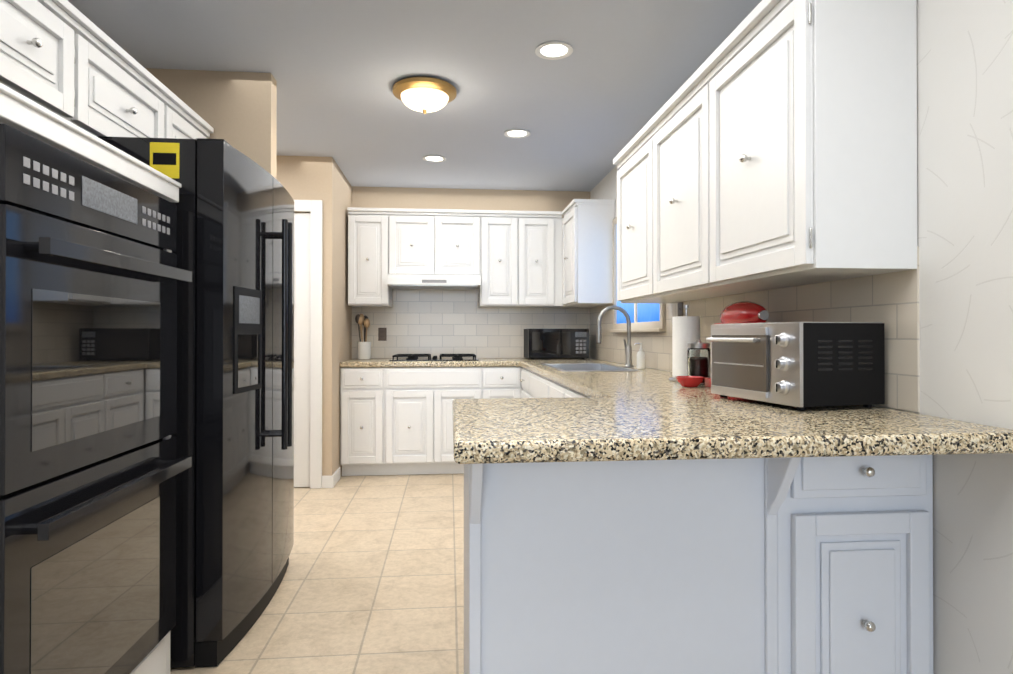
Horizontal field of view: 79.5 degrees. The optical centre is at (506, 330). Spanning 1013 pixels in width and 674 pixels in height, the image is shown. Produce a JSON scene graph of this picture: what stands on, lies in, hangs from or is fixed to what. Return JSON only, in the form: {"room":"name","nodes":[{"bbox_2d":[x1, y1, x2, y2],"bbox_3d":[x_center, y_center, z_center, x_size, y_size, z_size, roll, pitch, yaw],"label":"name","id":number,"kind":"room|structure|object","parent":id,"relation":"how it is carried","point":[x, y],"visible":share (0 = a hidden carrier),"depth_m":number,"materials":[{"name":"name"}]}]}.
{"room":"kitchen","nodes":[
{"label":"kitchen","id":0,"kind":"room"},
{"bbox_2d":[145,68,276,178],"bbox_3d":[-1.301,-0.087,0.426,0.730,2.440,5.400,0,0,-5],"label":"wall","id":1,"kind":"structure","parent":0,"point":[237,111],"depth_m":3.04,"materials":[{"name":"beige paint"}]},
{"bbox_2d":[0,0,95,135],"bbox_3d":[-1.514,-0.820,1.733,0.339,0.322,0.495,0,0,-5],"label":"upper cabinet","id":2,"kind":"object","parent":1,"relation":"attached to","point":[67,60],"depth_m":1.82,"materials":[{"name":"white wood"}]},
{"bbox_2d":[96,32,179,138],"bbox_3d":[-1.560,-0.818,2.219,0.339,0.322,0.740,0,0,-5],"label":"upper cabinet","id":3,"kind":"object","parent":1,"relation":"attached to","point":[129,103],"depth_m":2.24,"materials":[{"name":"white wood"}]},
{"bbox_2d":[180,104,213,138],"bbox_3d":[-1.607,-0.815,2.724,0.339,0.322,0.535,0,0,-5],"label":"upper cabinet","id":4,"kind":"object","parent":1,"relation":"attached to","point":[191,126],"depth_m":2.79,"materials":[{"name":"white wood"}]},
{"bbox_2d":[276,155,339,475],"bbox_3d":[-2.620,-0.064,4.420,2.670,2.440,0.100,0,0,-5],"label":"wall","id":5,"kind":"structure","parent":0,"point":[325,181],"depth_m":4.49,"materials":[{"name":"beige paint"}]},
{"bbox_2d":[294,213,309,486],"bbox_3d":[-1.818,0.141,4.438,0.752,2.018,0.106,0,0,-5],"label":"pantry door","id":6,"kind":"structure","parent":5,"relation":"in","point":[301,349],"depth_m":4.49,"materials":[{"name":"white wood"}]},
{"bbox_2d":[294,200,322,488],"bbox_3d":[-1.818,0.099,4.435,0.930,2.115,0.018,0,0,-5],"label":"door frame","id":7,"kind":"structure","parent":5,"relation":"attached to","point":[314,208],"depth_m":4.46,"materials":[{"name":"white wood"}]},
{"bbox_2d":[170,473,463,673],"bbox_3d":[-1.149,1.191,1.738,5.300,0.100,8.000,0,0,-5],"label":"floor","id":8,"kind":"structure","parent":0,"point":[372,582],"depth_m":2.72,"materials":[{"name":"tile"}]},
{"bbox_2d":[0,83,180,673],"bbox_3d":[-1.342,0.329,1.539,0.642,1.622,0.840,0,0,-5],"label":"tall cabinet","id":9,"kind":"object","parent":8,"relation":"on","point":[23,114],"visible":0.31,"depth_m":1.51,"materials":[{"name":"white wood"}]},
{"bbox_2d":[0,124,191,673],"bbox_3d":[-1.279,0.269,1.546,0.644,1.346,0.756,0,0,-5],"label":"wall oven","id":10,"kind":"object","parent":9,"relation":"in","point":[91,465],"visible":1,"depth_m":1.44,"materials":[{"name":"black metal"}]},
{"bbox_2d":[97,136,293,667],"bbox_3d":[-1.305,0.246,2.506,0.812,1.793,0.952,0,0,-5],"label":"refrigerator","id":11,"kind":"object","parent":8,"relation":"on","point":[234,252],"visible":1,"depth_m":2.10,"materials":[{"name":"black metal"}]},
{"bbox_2d":[340,367,395,475],"bbox_3d":[-1.129,0.727,5.094,0.409,0.864,0.620,0,0,-5],"label":"base cabinet","id":12,"kind":"object","parent":8,"relation":"on","point":[367,394],"depth_m":4.79,"materials":[{"name":"white wood"}]},
{"bbox_2d":[396,367,491,474],"bbox_3d":[-0.612,0.728,5.142,0.901,0.864,0.620,0,0,-5],"label":"base cabinet","id":13,"kind":"object","parent":8,"relation":"on","point":[396,421],"depth_m":4.84,"materials":[{"name":"white wood"}]},
{"bbox_2d":[340,358,515,367],"bbox_3d":[-0.633,0.269,5.138,1.410,0.046,0.629,0,0,-5],"label":"countertop","id":14,"kind":"structure","parent":13,"relation":"on","point":[483,362],"depth_m":4.85,"materials":[{"name":"stone"}]},
{"bbox_2d":[355,314,370,358],"bbox_3d":[-1.232,0.049,5.260,0.130,0.392,0.170,0,0,-5],"label":"utensil crock","id":15,"kind":"object","parent":14,"relation":"on","point":[364,350],"visible":1,"depth_m":5.20,"materials":[{"name":"ceramic"}]},
{"bbox_2d":[389,354,478,360],"bbox_3d":[-0.607,0.224,5.175,0.720,0.042,0.470,0,0,-5],"label":"cooktop","id":16,"kind":"object","parent":14,"relation":"in","point":[452,357],"visible":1,"depth_m":4.98,"materials":[{"name":"black metal"}]},
{"bbox_2d":[492,367,520,397],"bbox_3d":[-0.096,0.728,5.191,0.383,0.864,0.620,0,0,-5],"label":"base cabinet","id":17,"kind":"object","parent":8,"relation":"on","point":[506,383],"depth_m":4.90,"materials":[{"name":"white wood"}]},
{"bbox_2d":[520,367,523,397],"bbox_3d":[0.495,0.725,4.615,0.719,0.864,0.577,0,0,-5],"label":"base cabinet","id":18,"kind":"object","parent":8,"relation":"on","point":[522,369],"depth_m":4.76,"materials":[{"name":"white wood"}]},
{"bbox_2d":[524,368,543,397],"bbox_3d":[0.557,0.721,3.960,0.719,0.864,0.982,0,0,-5],"label":"base cabinet","id":19,"kind":"object","parent":8,"relation":"on","point":[534,385],"depth_m":4.19,"materials":[{"name":"white wood"}]},
{"bbox_2d":[544,377,555,397],"bbox_3d":[0.618,0.717,3.302,0.719,0.864,0.584,0,0,-5],"label":"base cabinet","id":20,"kind":"object","parent":8,"relation":"on","point":[549,385],"depth_m":3.51,"materials":[{"name":"white wood"}]},
{"bbox_2d":[556,383,575,397],"bbox_3d":[0.662,0.714,2.842,0.719,0.864,0.584,0,0,-5],"label":"base cabinet","id":21,"kind":"object","parent":8,"relation":"on","point":[562,391],"depth_m":3.07,"materials":[{"name":"white wood"}]},
{"bbox_2d":[576,392,586,397],"bbox_3d":[0.702,0.712,2.407,0.719,0.864,0.533,0,0,-5],"label":"base cabinet","id":22,"kind":"object","parent":8,"relation":"on","point":[578,395],"depth_m":2.72,"materials":[{"name":"white wood"}]},
{"bbox_2d":[516,358,1012,458],"bbox_3d":[0.603,0.259,3.428,0.730,0.046,4.266,0,0,-5],"label":"countertop","id":23,"kind":"structure","parent":22,"relation":"on","point":[760,429],"depth_m":1.48,"materials":[{"name":"stone"}]},
{"bbox_2d":[524,329,588,358],"bbox_3d":[0.431,0.115,5.357,0.520,0.262,0.342,0,0,-5],"label":"microwave","id":24,"kind":"object","parent":23,"relation":"on","point":[556,343],"visible":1,"depth_m":5.19,"materials":[{"name":"black glass"}]},
{"bbox_2d":[541,363,639,371],"bbox_3d":[0.512,0.334,3.958,0.464,0.199,0.844,0,0,-5],"label":"sink","id":25,"kind":"object","parent":23,"relation":"in","point":[581,367],"visible":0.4,"depth_m":4.34,"materials":[{"name":"metal"}]},
{"bbox_2d":[596,305,633,366],"bbox_3d":[0.705,0.036,3.994,0.248,0.403,0.091,0,0,-5],"label":"faucet","id":26,"kind":"object","parent":23,"relation":"on","point":[628,350],"visible":1,"depth_m":3.97,"materials":[{"name":"silver metal"}]},
{"bbox_2d":[634,343,644,368],"bbox_3d":[0.829,0.157,3.798,0.071,0.161,0.054,0,0,-5],"label":"soap dispenser","id":27,"kind":"object","parent":23,"relation":"on","point":[640,359],"visible":0.96,"depth_m":3.78,"materials":[{"name":"white plastic"}]},
{"bbox_2d":[669,305,699,381],"bbox_3d":[0.830,0.055,2.814,0.154,0.352,0.154,0,0,-5],"label":"paper towel holder","id":28,"kind":"object","parent":23,"relation":"on","point":[685,329],"visible":0.54,"depth_m":2.77,"materials":[{"name":"paper"}]},
{"bbox_2d":[675,376,703,386],"bbox_3d":[0.753,0.210,2.505,0.116,0.040,0.116,0,0,-5],"label":"bowl","id":29,"kind":"object","parent":23,"relation":"on","point":[690,381],"visible":1,"depth_m":2.47,"materials":[{"name":"red ceramic"}]},
{"bbox_2d":[687,340,710,384],"bbox_3d":[0.828,0.135,2.623,0.095,0.192,0.095,0,0,-5],"label":"press","id":30,"kind":"object","parent":23,"relation":"on","point":[698,357],"visible":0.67,"depth_m":2.58,"materials":[{"name":"clear"}]},
{"bbox_2d":[704,301,768,387],"bbox_3d":[0.929,0.056,2.401,0.213,0.346,0.342,0,0,-5],"label":"stand mixer","id":31,"kind":"object","parent":23,"relation":"on","point":[743,312],"visible":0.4,"depth_m":2.32,"materials":[{"name":"red metal"}]},
{"bbox_2d":[706,322,884,410],"bbox_3d":[0.881,0.101,1.928,0.336,0.250,0.421,0,0,-15],"label":"toaster oven","id":32,"kind":"object","parent":23,"relation":"on","point":[800,365],"visible":1,"depth_m":1.75,"materials":[{"name":"metal"}]},
{"bbox_2d":[464,455,932,673],"bbox_3d":[0.503,0.708,1.774,1.235,0.865,0.682,0,0,-5],"label":"base cabinet","id":33,"kind":"object","parent":8,"relation":"on","point":[807,565],"visible":0.73,"depth_m":1.57,"materials":[{"name":"white wood"}]},
{"bbox_2d":[452,390,731,463],"bbox_3d":[0.128,0.249,1.663,0.546,0.046,0.840,0,0,-5],"label":"countertop","id":34,"kind":"structure","parent":33,"relation":"on","point":[649,414],"depth_m":1.36,"materials":[{"name":"stone"}]},
{"bbox_2d":[336,169,351,475],"bbox_3d":[-1.394,-0.061,4.997,0.120,2.440,0.780,0,0,-5],"label":"wall","id":35,"kind":"structure","parent":0,"point":[343,310],"depth_m":4.93,"materials":[{"name":"beige paint"}]},
{"bbox_2d":[322,467,339,487],"bbox_3d":[-1.328,1.112,4.624,0.082,0.090,0.302,0,0,-5],"label":"baseboard","id":36,"kind":"structure","parent":35,"relation":"attached to","point":[330,481],"depth_m":4.48,"materials":[{"name":"white wood"}]},
{"bbox_2d":[67,0,761,191],"bbox_3d":[-1.149,-1.345,1.753,5.300,0.109,8.000,0,0,-5],"label":"ceiling","id":37,"kind":"structure","parent":0,"point":[592,104],"depth_m":2.98,"materials":[{"name":"paint"}]},
{"bbox_2d":[392,76,456,113],"bbox_3d":[-0.435,-1.222,3.245,0.340,0.135,0.340,0,0,-5],"label":"flush ceiling light","id":38,"kind":"object","parent":37,"relation":"attached to","point":[424,94],"visible":1,"depth_m":3.15,"materials":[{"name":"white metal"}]},
{"bbox_2d":[352,186,589,358],"bbox_3d":[-1.494,-0.058,5.429,5.300,2.440,0.100,0,0,-5],"label":"wall","id":39,"kind":"structure","parent":0,"point":[444,198],"depth_m":5.49,"materials":[{"name":"beige paint"}]},
{"bbox_2d":[347,207,398,306],"bbox_3d":[-1.137,-0.600,5.236,0.395,0.782,0.350,0,0,-5],"label":"upper cabinet","id":40,"kind":"object","parent":39,"relation":"attached to","point":[373,236],"depth_m":5.07,"materials":[{"name":"white wood"}]},
{"bbox_2d":[399,211,442,274],"bbox_3d":[-0.780,-0.725,5.271,0.440,0.532,0.350,0,0,-5],"label":"upper cabinet","id":41,"kind":"object","parent":39,"relation":"attached to","point":[420,232],"depth_m":5.11,"materials":[{"name":"white wood"}]},
{"bbox_2d":[443,211,482,278],"bbox_3d":[-0.457,-0.725,5.301,0.440,0.532,0.350,0,0,-5],"label":"upper cabinet","id":42,"kind":"object","parent":39,"relation":"attached to","point":[462,230],"depth_m":5.14,"materials":[{"name":"white wood"}]},
{"bbox_2d":[352,288,589,357],"bbox_3d":[-0.303,-0.096,5.488,2.140,0.684,0.006,0,0,-5],"label":"backsplash","id":43,"kind":"structure","parent":39,"relation":"attached to","point":[433,322],"depth_m":5.47,"materials":[{"name":"tile"}]},
{"bbox_2d":[378,328,386,340],"bbox_3d":[-1.101,0.032,5.405,0.072,0.116,0.008,0,0,-5],"label":"electrical outlet","id":44,"kind":"object","parent":43,"relation":"attached to","point":[382,334],"visible":1,"depth_m":5.40,"materials":[{"name":"plastic"}]},
{"bbox_2d":[478,211,526,307],"bbox_3d":[-0.078,-0.600,5.336,0.441,0.782,0.350,0,0,-5],"label":"upper cabinet","id":45,"kind":"object","parent":39,"relation":"attached to","point":[513,259],"depth_m":5.17,"materials":[{"name":"white wood"}]},
{"bbox_2d":[387,274,480,289],"bbox_3d":[-0.612,-0.412,5.212,0.758,0.089,0.486,0,0,-5],"label":"range hood","id":46,"kind":"object","parent":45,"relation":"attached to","point":[438,282],"visible":1,"depth_m":4.99,"materials":[{"name":"metal"}]},
{"bbox_2d":[523,211,554,307],"bbox_3d":[0.207,-0.600,5.362,0.370,0.782,0.350,0,0,-5],"label":"upper cabinet","id":47,"kind":"object","parent":39,"relation":"attached to","point":[540,224],"depth_m":5.20,"materials":[{"name":"white wood"}]},
{"bbox_2d":[590,0,1012,673],"bbox_3d":[1.177,-0.079,1.788,0.100,2.440,7.650,0,0,-5],"label":"wall","id":48,"kind":"structure","parent":0,"point":[966,186],"depth_m":1.52,"materials":[{"name":"white paint"}]},
{"bbox_2d":[551,199,614,307],"bbox_3d":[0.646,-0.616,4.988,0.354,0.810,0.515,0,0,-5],"label":"upper cabinet","id":49,"kind":"object","parent":48,"relation":"attached to","point":[587,252],"visible":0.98,"depth_m":4.74,"materials":[{"name":"white wood"}]},
{"bbox_2d":[610,217,665,331],"bbox_3d":[0.875,-0.428,4.177,0.043,0.875,1.120,0,0,-5],"label":"window","id":50,"kind":"structure","parent":48,"relation":"in","point":[647,317],"depth_m":4.16,"materials":[{"name":"blue"}]},
{"bbox_2d":[613,132,690,302],"bbox_3d":[0.830,-0.562,3.205,0.320,0.803,0.690,0,0,-5],"label":"upper cabinet","id":51,"kind":"object","parent":48,"relation":"attached to","point":[631,162],"depth_m":3.25,"materials":[{"name":"white wood"}]},
{"bbox_2d":[645,76,748,299],"bbox_3d":[0.886,-0.565,2.609,0.320,0.803,0.753,0,0,-5],"label":"upper cabinet","id":52,"kind":"object","parent":48,"relation":"attached to","point":[671,140],"depth_m":2.67,"materials":[{"name":"white wood"}]},
{"bbox_2d":[590,247,919,411],"bbox_3d":[0.951,0.007,3.631,0.006,0.456,3.922,0,0,-5],"label":"backsplash","id":53,"kind":"structure","parent":48,"relation":"attached to","point":[890,301],"depth_m":2.02,"materials":[{"name":"tile"}]},
{"bbox_2d":[678,302,682,315],"bbox_3d":[0.967,-0.100,3.391,0.008,0.116,0.072,0,0,-5],"label":"electrical outlet","id":54,"kind":"object","parent":53,"relation":"attached to","point":[680,308],"visible":0.62,"depth_m":3.38,"materials":[{"name":"plastic"}]},
{"bbox_2d":[697,0,916,291],"bbox_3d":[0.942,-0.569,2.011,0.320,0.803,0.693,0,0,-5],"label":"upper cabinet","id":55,"kind":"object","parent":48,"relation":"attached to","point":[771,144],"depth_m":1.68,"materials":[{"name":"white wood"}]}
]}

